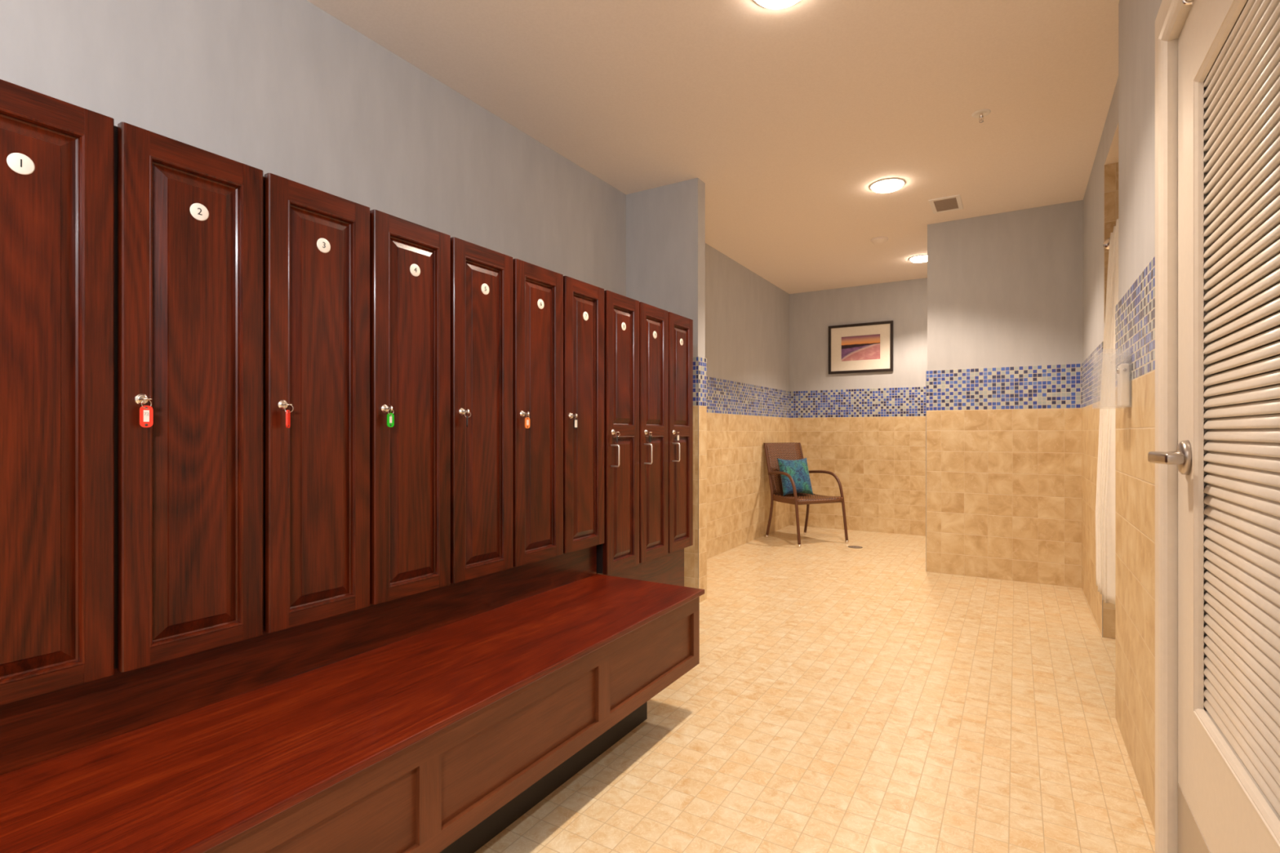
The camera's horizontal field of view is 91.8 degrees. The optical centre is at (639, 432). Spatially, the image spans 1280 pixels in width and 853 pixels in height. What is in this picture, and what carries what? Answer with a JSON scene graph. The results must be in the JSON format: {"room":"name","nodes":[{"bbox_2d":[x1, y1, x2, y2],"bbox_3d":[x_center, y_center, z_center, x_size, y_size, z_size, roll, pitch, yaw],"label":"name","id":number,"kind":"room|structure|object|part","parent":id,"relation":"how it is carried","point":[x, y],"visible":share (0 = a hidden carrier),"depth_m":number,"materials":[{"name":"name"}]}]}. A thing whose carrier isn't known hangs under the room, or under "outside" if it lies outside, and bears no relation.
{"room":"changing room","nodes":[
{"label":"changing room","id":0,"kind":"room"},
{"bbox_2d":[0,0,790,559],"bbox_3d":[-0.806,-0.253,2.883,0.108,2.545,9.290,0,0,31],"label":"wall","id":1,"kind":"structure","parent":0,"point":[288,89],"depth_m":2.45,"materials":[{"name":"grey paint"}]},
{"bbox_2d":[626,177,706,602],"bbox_3d":[0.158,-0.253,3.882,0.518,2.545,0.116,0,0,31],"label":"wall","id":2,"kind":"structure","parent":0,"point":[665,224],"depth_m":3.77,"materials":[{"name":"grey paint"}]},
{"bbox_2d":[697,356,698,588],"bbox_3d":[0.349,0.283,3.699,0.004,1.473,0.004,0,0,31],"label":"trim","id":3,"kind":"structure","parent":2,"relation":"attached to","point":[698,357],"depth_m":3.70,"materials":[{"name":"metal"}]},
{"bbox_2d":[306,0,1119,293],"bbox_3d":[0.703,-1.555,1.966,3.640,0.060,9.490,0,0,31],"label":"ceiling","id":4,"kind":"structure","parent":0,"point":[788,117],"depth_m":2.83,"materials":[{"name":"paint"}]},
{"bbox_2d":[753,0,800,8],"bbox_3d":[0.482,-1.512,2.123,0.206,0.026,0.206,0,0,31],"label":"recessed light","id":5,"kind":"object","parent":4,"relation":"in","point":[771,4],"visible":1,"depth_m":2.17,"materials":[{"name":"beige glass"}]},
{"bbox_2d":[870,236,888,244],"bbox_3d":[1.887,-1.506,4.888,0.132,0.039,0.132,0,0,31],"label":"smoke detector","id":6,"kind":"object","parent":4,"relation":"attached to","point":[878,240],"visible":1,"depth_m":4.85,"materials":[{"name":"paint"}]},
{"bbox_2d":[869,177,905,192],"bbox_3d":[1.522,-1.512,3.814,0.206,0.026,0.206,0,0,31],"label":"recessed light","id":7,"kind":"object","parent":4,"relation":"in","point":[890,184],"visible":1,"depth_m":3.78,"materials":[{"name":"white glass"}]},
{"bbox_2d":[908,254,927,262],"bbox_3d":[2.457,-1.512,5.411,0.206,0.026,0.206,0,0,31],"label":"recessed light","id":8,"kind":"object","parent":4,"relation":"in","point":[921,258],"visible":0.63,"depth_m":5.38,"materials":[{"name":"white glass"}]},
{"bbox_2d":[928,194,963,213],"bbox_3d":[2.043,-1.522,4.138,0.184,0.006,0.286,0,0,31],"label":"ceiling vent","id":9,"kind":"object","parent":4,"relation":"in","point":[953,202],"visible":1,"depth_m":4.13,"materials":[{"name":"white metal"}]},
{"bbox_2d":[933,197,958,211],"bbox_3d":[2.043,-1.522,4.138,0.132,0.005,0.226,0,0,31],"label":"grille","id":10,"kind":"object","parent":9,"relation":"attached to","point":[947,204],"depth_m":4.13,"materials":[{"name":"brown metal"}]},
{"bbox_2d":[972,108,991,122],"bbox_3d":[1.630,-1.505,2.961,0.080,0.040,0.080,0,0,31],"label":"sprinkler head","id":11,"kind":"object","parent":4,"relation":"attached to","point":[980,113],"visible":1,"depth_m":2.96},
{"bbox_2d":[474,524,1155,852],"bbox_3d":[0.703,1.050,1.966,3.640,0.060,9.490,0,0,31],"label":"floor","id":12,"kind":"structure","parent":0,"point":[839,698],"depth_m":2.14,"materials":[{"name":"beige tile"}]},
{"bbox_2d":[0,545,704,852],"bbox_3d":[-0.730,0.728,1.752,1.133,0.584,1.856,0,0,31],"label":"bench","id":13,"kind":"object","parent":12,"relation":"on","point":[433,721],"visible":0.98,"depth_m":1.28,"materials":[{"name":"brown wood"}]},
{"bbox_2d":[0,79,114,705],"bbox_3d":[-1.326,-0.065,1.206,0.721,1.010,0.261,0,0,31],"label":"locker","id":14,"kind":"object","parent":13,"relation":"on","point":[57,156],"visible":1,"depth_m":1.06,"materials":[{"name":"brown wood"}]},
{"bbox_3d":[-1.024,-0.059,1.022,0.013,0.933,0.168,0,0,31],"label":"panel","id":15,"kind":"part","parent":14,"relation":"part of","materials":[{"name":"brown wood"}]},
{"bbox_2d":[114,121,262,672],"bbox_3d":[-1.188,-0.065,1.427,0.727,1.010,0.261,0,0,31],"label":"locker","id":16,"kind":"object","parent":13,"relation":"on","point":[188,219],"visible":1,"depth_m":1.22,"materials":[{"name":"brown wood"}]},
{"bbox_2d":[139,398,153,427],"bbox_3d":[-0.916,-0.036,1.151,0.024,0.053,0.020,0,0,31],"label":"key","id":17,"kind":"object","parent":16,"relation":"attached to","point":[146,412],"visible":1,"depth_m":1.15,"materials":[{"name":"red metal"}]},
{"bbox_3d":[-0.888,-0.059,1.246,0.013,0.933,0.168,0,0,31],"label":"panel","id":18,"kind":"part","parent":16,"relation":"part of","materials":[{"name":"brown wood"}]},
{"bbox_3d":[-0.929,0.638,1.884,0.656,0.402,1.825,0,0,31],"label":"panel","id":19,"kind":"part","parent":13,"relation":"part of","materials":[{"name":"brown wood"}]},
{"bbox_2d":[262,173,369,632],"bbox_3d":[-1.052,-0.065,1.651,0.727,1.010,0.261,0,0,31],"label":"locker","id":20,"kind":"object","parent":13,"relation":"on","point":[316,242],"visible":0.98,"depth_m":1.45,"materials":[{"name":"brown wood"}]},
{"bbox_2d":[282,404,293,427],"bbox_3d":[-0.781,-0.036,1.373,0.024,0.052,0.018,0,0,31],"label":"key","id":21,"kind":"object","parent":20,"relation":"attached to","point":[287,411],"visible":1,"depth_m":1.37,"materials":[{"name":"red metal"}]},
{"bbox_3d":[-0.753,-0.059,1.469,0.013,0.933,0.168,0,0,31],"label":"panel","id":22,"kind":"part","parent":20,"relation":"part of","materials":[{"name":"brown wood"}]},
{"bbox_3d":[-0.580,0.721,0.971,0.006,0.154,0.547,0,0,31],"label":"panel","id":23,"kind":"part","parent":13,"relation":"part of","materials":[{"name":"brown wood"}]},
{"bbox_2d":[369,209,450,604],"bbox_3d":[-0.917,-0.065,1.874,0.727,1.010,0.261,0,0,31],"label":"locker","id":24,"kind":"object","parent":13,"relation":"on","point":[410,262],"visible":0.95,"depth_m":1.68,"materials":[{"name":"brown wood"}]},
{"bbox_2d":[386,405,394,426],"bbox_3d":[-0.643,-0.042,1.598,0.017,0.056,0.021,0,0,-28],"label":"key","id":25,"kind":"object","parent":24,"relation":"attached to","point":[390,416],"visible":1,"depth_m":1.59,"materials":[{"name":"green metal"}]},
{"bbox_3d":[-0.617,-0.059,1.692,0.013,0.933,0.168,0,0,31],"label":"panel","id":26,"kind":"part","parent":24,"relation":"part of","materials":[{"name":"brown wood"}]},
{"bbox_3d":[-0.269,0.713,1.472,0.018,0.253,1.836,0,0,31],"label":"frame","id":27,"kind":"part","parent":13,"relation":"part of","materials":[{"name":"brown wood"}]},
{"bbox_2d":[450,236,512,583],"bbox_3d":[-0.781,-0.065,2.097,0.727,1.010,0.261,0,0,31],"label":"locker","id":28,"kind":"object","parent":13,"relation":"on","point":[482,277],"visible":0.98,"depth_m":1.90,"materials":[{"name":"brown wood"}]},
{"bbox_2d":[463,408,471,426],"bbox_3d":[-0.510,-0.043,1.819,0.024,0.054,0.015,0,0,31],"label":"key","id":29,"kind":"object","parent":28,"relation":"attached to","point":[466,411],"visible":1,"depth_m":1.81,"materials":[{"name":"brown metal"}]},
{"bbox_3d":[-0.481,-0.059,1.915,0.013,0.933,0.168,0,0,31],"label":"panel","id":30,"kind":"part","parent":28,"relation":"part of","materials":[{"name":"brown wood"}]},
{"bbox_3d":[-0.269,0.721,1.484,0.006,0.154,0.547,0,0,31],"label":"panel","id":31,"kind":"part","parent":13,"relation":"part of","materials":[{"name":"brown wood"}]},
{"bbox_2d":[512,258,563,566],"bbox_3d":[-0.645,-0.065,2.320,0.727,1.010,0.261,0,0,31],"label":"locker","id":32,"kind":"object","parent":13,"relation":"on","point":[537,291],"visible":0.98,"depth_m":2.12,"materials":[{"name":"brown wood"}]},
{"bbox_2d":[523,411,529,428],"bbox_3d":[-0.374,-0.042,2.041,0.021,0.056,0.018,0,0,0],"label":"key","id":33,"kind":"object","parent":32,"relation":"attached to","point":[526,414],"visible":1,"depth_m":2.04,"materials":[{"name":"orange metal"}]},
{"bbox_3d":[-0.346,-0.059,2.139,0.013,0.933,0.168,0,0,31],"label":"panel","id":34,"kind":"part","parent":32,"relation":"part of","materials":[{"name":"brown wood"}]},
{"bbox_2d":[563,275,604,553],"bbox_3d":[-0.510,-0.065,2.544,0.727,1.010,0.261,0,0,31],"label":"locker","id":35,"kind":"object","parent":13,"relation":"on","point":[583,302],"visible":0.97,"depth_m":2.35,"materials":[{"name":"brown wood"}]},
{"bbox_2d":[572,413,577,428],"bbox_3d":[-0.237,-0.042,2.268,0.017,0.056,0.022,0,0,-34],"label":"key","id":36,"kind":"object","parent":35,"relation":"attached to","point":[575,415],"visible":1,"depth_m":2.26,"materials":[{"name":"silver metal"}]},
{"bbox_3d":[-0.210,-0.059,2.362,0.013,0.933,0.168,0,0,31],"label":"panel","id":37,"kind":"part","parent":35,"relation":"part of","materials":[{"name":"brown wood"}]},
{"bbox_3d":[0.041,0.721,1.993,0.006,0.154,0.533,0,0,31],"label":"panel","id":38,"kind":"part","parent":13,"relation":"part of","materials":[{"name":"brown wood"}]},
{"bbox_2d":[596,548,684,586],"bbox_3d":[-0.255,0.793,2.998,0.660,0.454,0.764,0,0,31],"label":"base cabinet","id":39,"kind":"object","parent":12,"relation":"on","point":[668,569],"visible":0.07,"depth_m":2.95,"materials":[{"name":"brown wood"}]},
{"bbox_2d":[596,289,639,574],"bbox_3d":[-0.356,0.000,2.763,0.761,1.140,0.261,0,0,31],"label":"locker","id":40,"kind":"object","parent":39,"relation":"on","point":[620,550],"visible":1,"depth_m":2.57,"materials":[{"name":"brown wood"}]},
{"bbox_3d":[-0.099,0.094,2.493,0.041,0.090,0.007,0,0,31],"label":"handle","id":41,"kind":"part","parent":40,"relation":"part of","materials":[{"name":"metal"}]},
{"bbox_3d":[-0.071,-0.275,2.590,0.013,0.498,0.168,0,0,31],"label":"panel","id":42,"kind":"part","parent":40,"relation":"part of","materials":[{"name":"brown wood"}]},
{"bbox_3d":[-0.071,0.273,2.590,0.013,0.515,0.168,0,0,31],"label":"panel","id":43,"kind":"part","parent":40,"relation":"part of","materials":[{"name":"brown wood"}]},
{"bbox_2d":[639,302,667,563],"bbox_3d":[-0.221,0.000,2.986,0.761,1.140,0.261,0,0,31],"label":"locker","id":44,"kind":"object","parent":39,"relation":"on","point":[653,321],"visible":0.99,"depth_m":2.80,"materials":[{"name":"brown wood"}]},
{"bbox_3d":[0.036,0.094,2.716,0.041,0.090,0.007,0,0,31],"label":"handle","id":45,"kind":"part","parent":44,"relation":"part of","materials":[{"name":"metal"}]},
{"bbox_2d":[646,431,652,442],"bbox_3d":[0.041,0.021,2.727,0.024,0.046,0.018,0,0,31],"label":"key","id":46,"kind":"object","parent":44,"relation":"in","point":[650,436],"visible":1,"depth_m":2.72,"materials":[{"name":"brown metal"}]},
{"bbox_3d":[0.064,-0.275,2.813,0.013,0.498,0.168,0,0,31],"label":"panel","id":47,"kind":"part","parent":44,"relation":"part of","materials":[{"name":"brown wood"}]},
{"bbox_3d":[0.064,0.273,2.813,0.013,0.515,0.168,0,0,31],"label":"panel","id":48,"kind":"part","parent":44,"relation":"part of","materials":[{"name":"brown wood"}]},
{"bbox_2d":[667,311,693,553],"bbox_3d":[-0.084,0.000,3.212,0.761,1.140,0.265,0,0,31],"label":"locker","id":49,"kind":"object","parent":39,"relation":"on","point":[680,328],"visible":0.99,"depth_m":3.02,"materials":[{"name":"brown wood"}]},
{"bbox_3d":[0.172,0.094,2.940,0.041,0.090,0.007,0,0,31],"label":"handle","id":50,"kind":"part","parent":49,"relation":"part of","materials":[{"name":"metal"}]},
{"bbox_2d":[674,431,679,440],"bbox_3d":[0.177,0.019,2.951,0.024,0.044,0.020,0,0,31],"label":"key","id":51,"kind":"object","parent":49,"relation":"in","point":[677,435],"visible":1,"depth_m":2.95,"materials":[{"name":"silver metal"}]},
{"bbox_3d":[0.200,-0.275,3.037,0.013,0.498,0.168,0,0,31],"label":"panel","id":52,"kind":"part","parent":49,"relation":"part of","materials":[{"name":"brown wood"}]},
{"bbox_3d":[0.200,0.273,3.037,0.013,0.515,0.168,0,0,31],"label":"panel","id":53,"kind":"part","parent":49,"relation":"part of","materials":[{"name":"brown wood"}]},
{"bbox_2d":[763,442,848,547],"bbox_3d":[1.532,0.561,5.884,0.565,0.918,0.660,0,0,-23],"label":"wicker armchair","id":54,"kind":"object","parent":12,"relation":"on","point":[773,451],"visible":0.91,"depth_m":5.97,"materials":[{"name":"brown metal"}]},
{"bbox_3d":[1.240,0.553,6.009,0.045,0.884,0.155,0,0,-23],"label":"leg","id":55,"kind":"part","parent":54,"relation":"part of","materials":[{"name":"brown wicker"}]},
{"bbox_3d":[1.434,0.361,6.109,0.428,0.518,0.170,0,0,-23],"label":"backrest","id":56,"kind":"part","parent":54,"relation":"part of","materials":[{"name":"brown wicker"}]},
{"bbox_3d":[1.329,0.679,5.742,0.034,0.629,0.558,0,0,-17],"label":"arm","id":57,"kind":"part","parent":54,"relation":"part of"},
{"bbox_2d":[777,457,813,496],"bbox_3d":[1.496,0.424,5.976,0.331,0.356,0.173,0,0,-15],"label":"cushion","id":58,"kind":"object","parent":54,"relation":"on","point":[797,469],"visible":0.92,"depth_m":5.93,"materials":[{"name":"teal fabric"}]},
{"bbox_3d":[1.639,0.553,6.183,0.045,0.884,0.155,0,0,-23],"label":"leg","id":59,"kind":"part","parent":54,"relation":"part of","materials":[{"name":"brown wicker"}]},
{"bbox_3d":[1.554,0.621,5.834,0.518,0.066,0.450,0,0,-23],"label":"seat","id":60,"kind":"part","parent":54,"relation":"part of","materials":[{"name":"brown wicker"}]},
{"bbox_3d":[1.773,0.679,5.935,0.034,0.629,0.558,0,0,-30],"label":"arm","id":61,"kind":"part","parent":54,"relation":"part of"},
{"bbox_2d":[848,546,862,548],"bbox_3d":[1.916,1.019,5.517,0.124,0.002,0.124,0,0,31],"label":"floor drain","id":62,"kind":"object","parent":12,"relation":"on","point":[853,547],"visible":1,"depth_m":5.50,"materials":[{"name":"grey metal"}]},
{"bbox_2d":[789,277,927,536],"bbox_3d":[3.139,-0.253,5.975,3.640,2.545,0.108,0,0,31],"label":"wall","id":63,"kind":"structure","parent":0,"point":[867,429],"depth_m":6.41,"materials":[{"name":"beige tile"}]},
{"bbox_2d":[828,320,893,374],"bbox_3d":[2.280,-0.875,6.425,0.645,0.510,0.024,0,0,31],"label":"framed picture","id":64,"kind":"object","parent":63,"relation":"attached to","point":[868,347],"visible":1,"depth_m":6.42},
{"bbox_2d":[841,333,879,360],"bbox_3d":[2.287,-0.877,6.429,0.396,0.263,0.003,0,0,31],"label":"print","id":65,"kind":"object","parent":64,"relation":"attached to","point":[855,347],"depth_m":6.43},
{"bbox_2d":[926,200,1083,588],"bbox_3d":[2.536,-0.253,4.363,0.940,2.545,0.146,0,0,31],"label":"wall","id":66,"kind":"structure","parent":0,"point":[1005,290],"depth_m":4.29,"materials":[{"name":"beige tile"}]},
{"bbox_2d":[925,370,926,571],"bbox_3d":[2.098,0.283,4.545,0.004,1.473,0.004,0,0,31],"label":"trim","id":67,"kind":"structure","parent":66,"relation":"attached to","point":[926,371],"depth_m":4.54,"materials":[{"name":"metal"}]},
{"bbox_2d":[1081,77,1118,639],"bbox_3d":[3.162,-0.253,3.555,0.986,2.545,4.020,0,0,31],"label":"wall","id":68,"kind":"structure","parent":0,"point":[1094,197],"depth_m":3.41,"materials":[{"name":"beige tile"}]},
{"bbox_2d":[1102,600,1102,637],"bbox_3d":[2.302,0.430,3.086,0.004,1.180,0.004,0,0,31],"label":"trim","id":69,"kind":"structure","parent":68,"relation":"attached to","point":[1102,600],"depth_m":3.08,"materials":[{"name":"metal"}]},
{"bbox_2d":[1102,225,1115,248],"bbox_3d":[2.054,-0.935,2.619,0.056,0.056,1.068,0,0,31],"label":"curtain rod","id":70,"kind":"object","parent":68,"relation":"attached to","point":[1106,243],"visible":0.21,"depth_m":3.07,"materials":[{"name":"silver metal"}]},
{"bbox_2d":[1095,218,1118,604],"bbox_3d":[2.023,-0.110,2.643,0.108,1.611,0.521,0,0,31],"label":"shower curtain","id":71,"kind":"object","parent":70,"relation":"hanging from","point":[1105,482],"visible":0.62,"depth_m":2.58,"materials":[{"name":"beige fabric"}]},
{"bbox_2d":[1104,123,1118,164],"bbox_3d":[2.431,-1.335,2.390,0.927,0.010,1.070,0,0,31],"label":"ceiling","id":72,"kind":"structure","parent":0,"point":[1113,155],"depth_m":2.93,"materials":[{"name":"paint"}]},
{"bbox_2d":[1115,0,1161,831],"bbox_3d":[0.359,-0.253,-0.114,0.128,2.545,5.378,0,0,31],"label":"wall","id":73,"kind":"structure","parent":0,"point":[1135,310],"depth_m":1.85,"materials":[{"name":"beige tile"}]},
{"bbox_2d":[1155,0,1194,852],"bbox_3d":[1.050,0.002,1.042,0.147,2.036,1.054,0,0,31],"label":"trim","id":74,"kind":"structure","parent":73,"relation":"attached to","point":[1172,15],"depth_m":1.42,"materials":[{"name":"white wood"}]},
{"bbox_2d":[1147,0,1279,852],"bbox_3d":[1.001,0.058,1.072,0.102,1.905,0.813,0,0,31],"label":"door","id":75,"kind":"structure","parent":73,"relation":"in","point":[1227,455],"depth_m":1.11,"materials":[{"name":"white wood"}]},
{"bbox_3d":[1.118,0.054,1.309,0.056,0.030,0.127,0,0,31],"label":"lever","id":76,"kind":"part","parent":75,"relation":"part of","materials":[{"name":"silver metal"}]},
{"bbox_3d":[1.170,0.054,1.335,0.014,0.076,0.076,0,0,31],"label":"handle","id":77,"kind":"part","parent":75,"relation":"part of","materials":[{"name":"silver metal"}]},
{"bbox_2d":[1182,0,1193,4],"bbox_3d":[1.103,-0.878,1.240,0.031,0.044,0.022,0,0,31],"label":"coat hook","id":78,"kind":"object","parent":75,"relation":"attached to","point":[1184,2],"visible":1,"depth_m":1.24,"materials":[{"name":"silver metal"}]},
{"bbox_3d":[1.018,0.898,1.071,0.002,0.204,0.788,0,0,31],"label":"kick plate","id":79,"kind":"part","parent":75,"relation":"part of","materials":[{"name":"metal"}]},
{"bbox_3d":[1.004,-0.075,1.045,0.014,1.304,0.526,0,0,31],"label":"moulding","id":80,"kind":"part","parent":75,"relation":"part of","materials":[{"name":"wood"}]},
{"bbox_3d":[1.018,-0.072,1.036,0.021,1.288,0.516,0,0,31],"label":"louver panel","id":81,"kind":"part","parent":75,"relation":"part of","materials":[{"name":"white wood"}]},
{"bbox_3d":[1.503,-0.169,1.977,0.088,0.182,0.132,0,0,31],"label":"acrylic holder","id":82,"kind":"object","parent":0,"visible":0},
{"bbox_2d":[1116,363,1129,406],"bbox_3d":[1.511,-0.147,1.943,0.029,0.132,0.070,0,0,31],"label":"dispenser","id":83,"kind":"object","parent":82,"relation":"in","point":[1122,370],"visible":1,"depth_m":1.92,"materials":[{"name":"white plastic"}]}
]}

